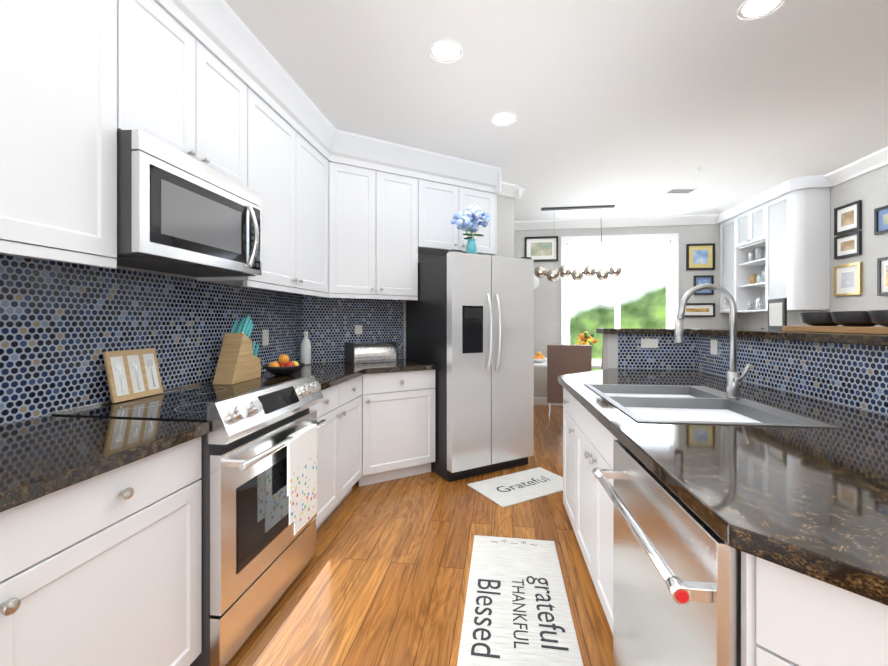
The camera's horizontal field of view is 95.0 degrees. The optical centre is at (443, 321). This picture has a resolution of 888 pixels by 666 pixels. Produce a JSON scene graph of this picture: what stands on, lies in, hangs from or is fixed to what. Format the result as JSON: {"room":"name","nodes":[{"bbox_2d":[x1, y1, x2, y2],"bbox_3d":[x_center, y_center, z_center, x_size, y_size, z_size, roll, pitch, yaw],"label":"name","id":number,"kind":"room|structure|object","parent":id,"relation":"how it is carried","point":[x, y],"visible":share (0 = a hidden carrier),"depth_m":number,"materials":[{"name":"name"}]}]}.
{"room":"kitchen","nodes":[
{"label":"kitchen","id":0,"kind":"room"},
{"bbox_2d":[2,266,265,424],"bbox_3d":[-1.425,-0.130,2.599,0.150,2.800,8.300,0,0,8],"label":"wall","id":1,"kind":"structure","parent":0,"point":[122,267],"depth_m":1.99,"materials":[{"name":"paint"}]},
{"bbox_2d":[0,0,123,263],"bbox_3d":[-1.405,-0.762,1.069,0.315,1.065,0.879,0,0,8],"label":"upper cabinet","id":2,"kind":"object","parent":1,"relation":"attached to","point":[62,61],"depth_m":1.30,"materials":[{"name":"white wood"}]},
{"bbox_2d":[0,255,301,424],"bbox_3d":[-1.490,0.056,1.575,0.010,0.590,3.854,0,0,8],"label":"backsplash","id":3,"kind":"structure","parent":1,"relation":"attached to","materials":[{"name":"tile"}]},
{"bbox_2d":[262,329,268,345],"bbox_3d":[-1.285,0.113,2.932,0.007,0.115,0.070,0,0,8],"label":"outlet","id":4,"kind":"object","parent":3,"relation":"attached to","point":[265,332],"depth_m":2.92,"materials":[{"name":"white plastic"}]},
{"bbox_2d":[124,0,251,188],"bbox_3d":[-1.288,-0.999,1.882,0.315,0.590,0.760,0,0,8],"label":"upper cabinet","id":5,"kind":"object","parent":1,"relation":"attached to","point":[179,91],"depth_m":1.79,"materials":[{"name":"white wood"}]},
{"bbox_2d":[114,129,261,276],"bbox_3d":[-1.212,-0.472,1.871,0.448,0.454,0.754,0,0,8],"label":"microwave","id":6,"kind":"object","parent":5,"relation":"attached to","point":[179,212],"visible":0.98,"depth_m":1.68,"materials":[{"name":"silver metal"}]},
{"bbox_2d":[192,88,323,295],"bbox_3d":[-1.158,-0.762,2.781,0.315,1.065,1.052,0,0,8],"label":"upper cabinet","id":7,"kind":"object","parent":1,"relation":"attached to","point":[288,169],"depth_m":2.64,"materials":[{"name":"white wood"}]},
{"bbox_2d":[300,296,403,363],"bbox_3d":[-0.804,0.055,3.710,0.750,0.590,0.589,0,0,8],"label":"backsplash","id":8,"kind":"structure","parent":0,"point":[330,322],"depth_m":3.64,"materials":[{"name":"blue tile"}]},
{"bbox_2d":[311,162,521,362],"bbox_3d":[-0.189,-0.130,4.108,1.806,2.800,1.560,0,0,8],"label":"wall","id":9,"kind":"structure","parent":0,"point":[509,240],"depth_m":4.57,"materials":[{"name":"paint"}]},
{"bbox_2d":[355,325,361,333],"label":"outlet","id":10,"kind":"object","parent":9,"relation":"attached to","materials":[{"name":"white plastic"}]},
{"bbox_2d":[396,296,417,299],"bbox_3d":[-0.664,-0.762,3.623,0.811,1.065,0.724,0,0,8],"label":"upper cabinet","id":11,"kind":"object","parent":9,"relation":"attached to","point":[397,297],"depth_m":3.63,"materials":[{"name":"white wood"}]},
{"bbox_2d":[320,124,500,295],"bbox_3d":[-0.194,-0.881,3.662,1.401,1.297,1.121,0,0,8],"label":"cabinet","id":12,"kind":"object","parent":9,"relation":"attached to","point":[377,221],"depth_m":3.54,"materials":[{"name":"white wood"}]},
{"bbox_2d":[497,181,527,229],"bbox_3d":[0.653,-0.130,4.556,0.520,2.800,0.532,0,0,8],"label":"crown molding","id":13,"kind":"structure","parent":9,"relation":"attached to","point":[514,191],"depth_m":4.57,"materials":[{"name":"white wood"}]},
{"bbox_2d":[226,405,613,665],"bbox_3d":[1.183,1.296,2.224,5.520,0.050,8.400,0,0,8],"label":"floor","id":14,"kind":"structure","parent":0,"point":[382,578],"depth_m":2.04,"materials":[{"name":"brown wood"}]},
{"bbox_2d":[0,436,201,665],"bbox_3d":[-1.216,0.831,1.173,0.650,0.880,0.618,0,0,8],"label":"base cabinet","id":15,"kind":"object","parent":14,"relation":"on","point":[100,540],"depth_m":1.10,"materials":[{"name":"white wood"}]},
{"bbox_2d":[0,416,209,515],"bbox_3d":[-1.289,0.371,0.547,0.677,0.040,1.877,0,0,8],"label":"countertop","id":16,"kind":"structure","parent":15,"relation":"on","point":[40,457],"depth_m":1.15,"materials":[{"name":"black stone"}]},
{"bbox_2d":[103,348,162,402],"bbox_3d":[-1.399,0.235,1.843,0.057,0.218,0.250,0,0,8],"label":"board","id":17,"kind":"object","parent":16,"relation":"on","point":[133,374],"visible":1,"depth_m":1.82,"materials":[{"name":"brown wood"}]},
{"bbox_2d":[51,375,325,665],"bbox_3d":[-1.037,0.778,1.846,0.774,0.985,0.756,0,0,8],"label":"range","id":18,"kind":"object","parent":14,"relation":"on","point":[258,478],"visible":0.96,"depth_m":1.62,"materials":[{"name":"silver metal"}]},
{"bbox_2d":[287,424,316,534],"bbox_3d":[-0.662,0.723,1.880,0.042,0.436,0.270,0,0,8],"label":"towel","id":19,"kind":"object","parent":18,"relation":"hanging from","point":[302,444],"depth_m":1.86,"materials":[{"name":"white fabric"}]},
{"bbox_2d":[309,396,363,529],"bbox_3d":[-0.999,0.830,2.675,0.650,0.880,0.885,0,0,8],"label":"base cabinet","id":20,"kind":"object","parent":14,"relation":"on","point":[340,441],"depth_m":2.62,"materials":[{"name":"white wood"}]},
{"bbox_2d":[364,368,436,485],"bbox_3d":[-0.504,0.830,3.506,0.893,0.880,0.897,0,0,8],"label":"base cabinet","id":21,"kind":"object","parent":14,"relation":"on","point":[399,431],"depth_m":3.24,"materials":[{"name":"white wood"}]},
{"bbox_2d":[208,358,436,395],"bbox_3d":[-0.680,0.370,3.081,1.160,0.040,1.781,0,0,8],"label":"countertop","id":22,"kind":"structure","parent":21,"relation":"on","point":[396,378],"depth_m":3.09,"materials":[{"name":"black stone"}]},
{"bbox_2d":[213,315,260,383],"bbox_3d":[-1.222,0.155,2.429,0.120,0.388,0.299,0,0,8],"label":"knife block","id":23,"kind":"object","parent":22,"relation":"on","point":[238,361],"visible":1,"depth_m":2.37,"materials":[{"name":"brown wood"}]},
{"bbox_2d":[262,354,304,374],"bbox_3d":[-1.062,0.282,2.698,0.270,0.134,0.270,0,0,8],"label":"fruit bowl","id":24,"kind":"object","parent":22,"relation":"on","point":[284,366],"visible":1,"depth_m":2.64,"materials":[{"name":"grey ceramic"}]},
{"bbox_2d":[301,331,310,364],"bbox_3d":[-1.132,0.214,3.335,0.082,0.271,0.082,0,0,8],"label":"soap bottle","id":25,"kind":"object","parent":22,"relation":"on","point":[305,351],"visible":0.9,"depth_m":3.30,"materials":[{"name":"white ceramic"}]},
{"bbox_2d":[345,341,397,363],"bbox_3d":[-0.636,0.262,3.567,0.400,0.174,0.240,0,0,-30],"label":"bread box","id":26,"kind":"object","parent":22,"relation":"on","point":[370,352],"visible":1,"depth_m":3.49,"materials":[{"name":"silver metal"}]},
{"bbox_2d":[406,249,533,481],"bbox_3d":[0.232,0.350,3.727,0.842,1.840,0.935,0,0,-30],"label":"fridge","id":27,"kind":"object","parent":14,"relation":"on","point":[470,325],"visible":0.96,"depth_m":3.36,"materials":[{"name":"silver metal"}]},
{"bbox_2d":[451,204,489,253],"bbox_3d":[0.230,-0.775,3.509,0.341,0.447,0.333,0,0,8],"label":"flower vase","id":28,"kind":"object","parent":27,"relation":"on","point":[470,223],"visible":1,"depth_m":3.47,"materials":[{"name":"teal glass"}]},
{"bbox_2d":[467,467,562,507],"bbox_3d":[0.617,1.264,3.156,0.750,0.011,0.450,0,0,-30],"label":"area rug","id":29,"kind":"object","parent":14,"relation":"on","point":[504,491],"visible":1,"depth_m":3.12,"materials":[{"name":"grey fabric"}]},
{"bbox_2d":[457,535,582,665],"bbox_3d":[0.321,1.265,1.782,0.460,0.011,1.200,0,0,8],"label":"kitchen rug","id":30,"kind":"object","parent":14,"relation":"on","point":[517,611],"visible":1,"depth_m":1.78,"materials":[{"name":"white fabric"}]},
{"bbox_2d":[534,359,601,367],"bbox_3d":[1.761,0.894,5.323,1.500,0.750,1.000,0,0,8],"label":"dining table","id":31,"kind":"object","parent":14,"relation":"on","point":[596,363],"depth_m":4.96,"materials":[{"name":"white"}]},
{"bbox_2d":[534,352,546,361],"bbox_3d":[1.215,0.451,5.250,0.240,0.135,0.236,0,0,8],"label":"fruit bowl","id":32,"kind":"object","parent":31,"relation":"on","point":[538,358],"visible":0.94,"depth_m":5.21,"materials":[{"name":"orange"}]},
{"bbox_2d":[576,331,597,346],"bbox_3d":[1.870,0.321,5.360,0.274,0.396,0.305,0,0,8],"label":"flowers","id":33,"kind":"object","parent":31,"relation":"on","point":[585,338],"visible":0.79,"depth_m":5.31,"materials":[{"name":"orange plant"}]},
{"bbox_2d":[547,344,591,439],"bbox_3d":[1.362,0.753,4.479,0.440,1.034,0.585,0,0,14],"label":"dining chair","id":34,"kind":"object","parent":14,"relation":"on","point":[566,359],"visible":0.52,"depth_m":4.24,"materials":[{"name":"brown leather"}]},
{"bbox_2d":[601,344,602,369],"bbox_3d":[1.902,0.753,4.522,0.440,1.034,0.585,0,0,3],"label":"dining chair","id":35,"kind":"object","parent":14,"relation":"on","point":[602,358],"depth_m":4.28,"materials":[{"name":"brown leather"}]},
{"bbox_2d":[558,331,887,665],"bbox_3d":[1.154,0.681,1.449,1.276,1.180,3.540,0,0,7],"label":"kitchen island","id":36,"kind":"object","parent":14,"relation":"on","point":[725,496],"depth_m":1.04,"materials":[{"name":"stone"}]},
{"bbox_2d":[592,440,740,665],"bbox_3d":[0.664,0.823,1.040,0.406,0.855,0.655,0,0,7],"label":"dishwasher","id":37,"kind":"object","parent":36,"relation":"in","point":[677,580],"depth_m":0.94,"materials":[{"name":"silver metal"}]},
{"bbox_2d":[584,384,838,427],"bbox_3d":[1.042,0.449,1.811,0.630,0.204,0.870,0,0,7],"label":"sink","id":38,"kind":"object","parent":36,"relation":"in","point":[640,404],"depth_m":1.77,"materials":[{"name":"silver metal"}]},
{"bbox_2d":[674,283,750,398],"bbox_3d":[1.205,0.085,1.825,0.280,0.524,0.156,0,0,7],"label":"faucet","id":39,"kind":"object","parent":38,"relation":"on","point":[733,379],"depth_m":1.85,"materials":[{"name":"silver metal"}]},
{"bbox_2d":[596,327,887,358],"bbox_3d":[1.542,0.071,1.420,1.100,0.040,3.580,0,0,7],"label":"island countertop","id":40,"kind":"structure","parent":36,"relation":"on","point":[875,346],"depth_m":1.94,"materials":[{"name":"black stone"}]},
{"bbox_2d":[768,298,786,329],"bbox_3d":[2.056,-0.046,2.482,0.095,0.190,0.219,0,0,8],"label":"framed picture","id":41,"kind":"object","parent":40,"relation":"on","point":[777,314],"visible":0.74,"depth_m":2.46,"materials":[{"name":"black plastic"}]},
{"bbox_2d":[782,310,887,333],"bbox_3d":[1.923,0.000,1.889,0.240,0.098,0.650,0,0,8],"label":"tray","id":42,"kind":"object","parent":40,"relation":"on","point":[863,322],"visible":1,"depth_m":1.86,"materials":[{"name":"brown wood"}]},
{"bbox_2d":[224,0,887,220],"bbox_3d":[1.183,-1.554,2.223,5.520,0.050,8.400,0,0,8],"label":"ceiling","id":43,"kind":"structure","parent":0,"point":[632,108],"depth_m":2.66,"materials":[{"name":"white paint"}]},
{"bbox_2d":[429,40,462,62],"bbox_3d":[0.012,-1.526,2.300,0.190,0.006,0.190,0,0,8],"label":"recessed light","id":44,"kind":"object","parent":43,"relation":"in","point":[445,51],"visible":1,"depth_m":2.30,"materials":[{"name":"white plastic"}]},
{"bbox_2d":[491,112,516,125],"bbox_3d":[0.453,-1.526,3.065,0.190,0.006,0.190,0,0,8],"label":"recessed light","id":45,"kind":"object","parent":43,"relation":"in","point":[503,119],"visible":1,"depth_m":3.07,"materials":[{"name":"white plastic"}]},
{"bbox_2d":[541,205,614,210],"label":"canopy","id":46,"kind":"object","parent":43,"relation":"hanging from","point":[602,206],"depth_m":5.40,"materials":[{"name":"grey metal"}]},
{"bbox_2d":[534,258,621,281],"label":"chandelier","id":47,"kind":"object","parent":43,"relation":"hanging from","point":[564,271],"depth_m":5.37,"materials":[{"name":"grey metal"}]},
{"bbox_2d":[664,188,696,193],"bbox_3d":[2.748,-1.523,4.735,0.300,0.013,0.160,0,0,0],"label":"ceiling vent","id":48,"kind":"object","parent":43,"relation":"in","point":[679,190],"visible":1,"depth_m":4.72,"materials":[{"name":"white metal"}]},
{"bbox_2d":[737,0,785,19],"bbox_3d":[1.529,-1.526,1.960,0.190,0.006,0.190,0,0,8],"label":"recessed light","id":49,"kind":"object","parent":43,"relation":"in","point":[751,9],"visible":1,"depth_m":1.98,"materials":[{"name":"white"}]},
{"bbox_2d":[522,224,741,396],"bbox_3d":[1.769,-0.131,6.256,5.070,2.800,0.150,0,0,8],"label":"wall","id":50,"kind":"structure","parent":0,"point":[547,296],"depth_m":6.08,"materials":[{"name":"paint"}]},
{"bbox_2d":[534,275,538,288],"bbox_3d":[1.335,-0.611,6.220,0.240,0.240,0.034,0,0,8],"label":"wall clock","id":51,"kind":"object","parent":50,"relation":"attached to","point":[536,281],"visible":0.27,"depth_m":6.20,"materials":[{"name":"white"}]},
{"bbox_2d":[525,236,557,261],"bbox_3d":[1.485,-1.111,6.207,0.500,0.380,0.023,0,0,8],"label":"picture","id":52,"kind":"object","parent":50,"relation":"attached to","point":[541,249],"visible":0.81,"depth_m":6.20,"materials":[{"name":"black plastic"}]},
{"bbox_2d":[561,233,678,344],"bbox_3d":[2.596,-0.181,6.071,1.700,2.220,0.120,0,0,8],"label":"window","id":53,"kind":"structure","parent":50,"relation":"in","point":[672,293],"depth_m":6.05,"materials":[{"name":"white wood"}]},
{"bbox_2d":[568,240,669,276],"bbox_3d":[2.598,-0.938,6.077,1.440,0.515,0.018,0,0,8],"label":"window blind","id":54,"kind":"object","parent":53,"relation":"attached to","point":[641,258],"visible":0.96,"depth_m":6.05,"materials":[{"name":"white fabric"}]},
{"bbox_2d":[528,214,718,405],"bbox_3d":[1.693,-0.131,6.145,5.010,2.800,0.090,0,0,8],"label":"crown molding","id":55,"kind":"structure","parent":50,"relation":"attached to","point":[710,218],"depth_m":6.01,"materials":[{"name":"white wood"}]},
{"bbox_2d":[684,303,714,316],"bbox_3d":[3.672,-0.171,5.892,0.460,0.200,0.023,0,0,8],"label":"picture","id":56,"kind":"object","parent":50,"relation":"attached to","point":[699,309],"visible":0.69,"depth_m":5.88,"materials":[{"name":"black plastic"}]},
{"bbox_2d":[686,243,714,269],"bbox_3d":[3.712,-0.941,5.886,0.380,0.380,0.023,0,0,8],"label":"picture","id":57,"kind":"object","parent":50,"relation":"attached to","point":[700,256],"visible":0.96,"depth_m":5.88,"materials":[{"name":"black plastic"}]},
{"bbox_2d":[694,275,713,294],"bbox_3d":[3.751,-0.531,5.880,0.260,0.280,0.023,0,0,8],"label":"picture","id":58,"kind":"object","parent":50,"relation":"attached to","point":[702,279],"visible":0.79,"depth_m":5.88,"materials":[{"name":"black plastic"}]},
{"bbox_2d":[742,165,887,328],"bbox_3d":[3.791,-0.129,1.847,0.150,2.800,8.300,0,0,8],"label":"wall","id":59,"kind":"structure","parent":0,"point":[869,190],"depth_m":3.89,"materials":[{"name":"paint"}]},
{"bbox_2d":[717,208,732,312],"bbox_3d":[4.097,-0.830,5.629,0.316,1.400,0.415,0,0,8],"label":"upper cabinet","id":60,"kind":"object","parent":59,"relation":"attached to","point":[725,220],"depth_m":5.70,"materials":[{"name":"white wood"}]},
{"bbox_2d":[733,192,767,312],"bbox_3d":[4.024,-0.830,5.122,0.316,1.400,0.714,0,0,8],"label":"upper cabinet","id":61,"kind":"object","parent":59,"relation":"attached to","point":[749,216],"depth_m":5.35,"materials":[{"name":"white wood"}]},
{"bbox_2d":[765,175,831,310],"bbox_3d":[3.943,-0.830,4.563,0.316,1.400,0.520,0,0,8],"label":"upper cabinet","id":62,"kind":"object","parent":59,"relation":"attached to","point":[775,242],"depth_m":4.34,"materials":[{"name":"white wood"}]},
{"bbox_2d":[834,200,861,235],"bbox_3d":[4.020,-1.030,4.057,0.023,0.280,0.300,0,0,8],"label":"picture","id":63,"kind":"object","parent":59,"relation":"attached to","point":[847,218],"visible":0.94,"depth_m":4.04,"materials":[{"name":"black plastic"}]},
{"bbox_2d":[834,231,861,258],"bbox_3d":[4.020,-0.760,4.057,0.023,0.230,0.300,0,0,8],"label":"picture","id":64,"kind":"object","parent":59,"relation":"attached to","point":[847,245],"visible":0.96,"depth_m":4.04,"materials":[{"name":"black plastic"}]},
{"bbox_2d":[834,262,861,295],"bbox_3d":[4.020,-0.420,4.057,0.023,0.310,0.310,0,0,8],"label":"picture","id":65,"kind":"object","parent":59,"relation":"attached to","point":[847,279],"visible":0.98,"depth_m":4.04,"materials":[{"name":"gold metal"}]},
{"bbox_2d":[825,147,887,186],"bbox_3d":[3.672,-0.129,1.864,0.090,2.800,8.000,0,0,8],"label":"crown molding","id":66,"kind":"structure","parent":59,"relation":"attached to","point":[868,163],"depth_m":3.87,"materials":[{"name":"white wood"}]},
{"bbox_2d":[874,205,887,234],"bbox_3d":[3.946,-0.920,3.542,0.023,0.240,0.420,0,0,8],"label":"picture","id":67,"kind":"object","parent":59,"relation":"attached to","point":[880,220],"visible":1,"depth_m":3.69,"materials":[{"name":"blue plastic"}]},
{"bbox_2d":[877,257,887,295],"bbox_3d":[3.943,-0.410,3.522,0.023,0.340,0.400,0,0,8],"label":"picture","id":68,"kind":"object","parent":59,"relation":"attached to","point":[882,276],"visible":0.97,"depth_m":3.68,"materials":[{"name":"grey"}]},
{"label":"outside","id":69,"kind":"structure","parent":0,"visible":0},
{"bbox_2d":[570,277,665,370],"bbox_3d":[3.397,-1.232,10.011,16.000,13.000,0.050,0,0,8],"label":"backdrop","id":70,"kind":"structure","parent":69,"point":[642,303],"depth_m":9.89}
]}

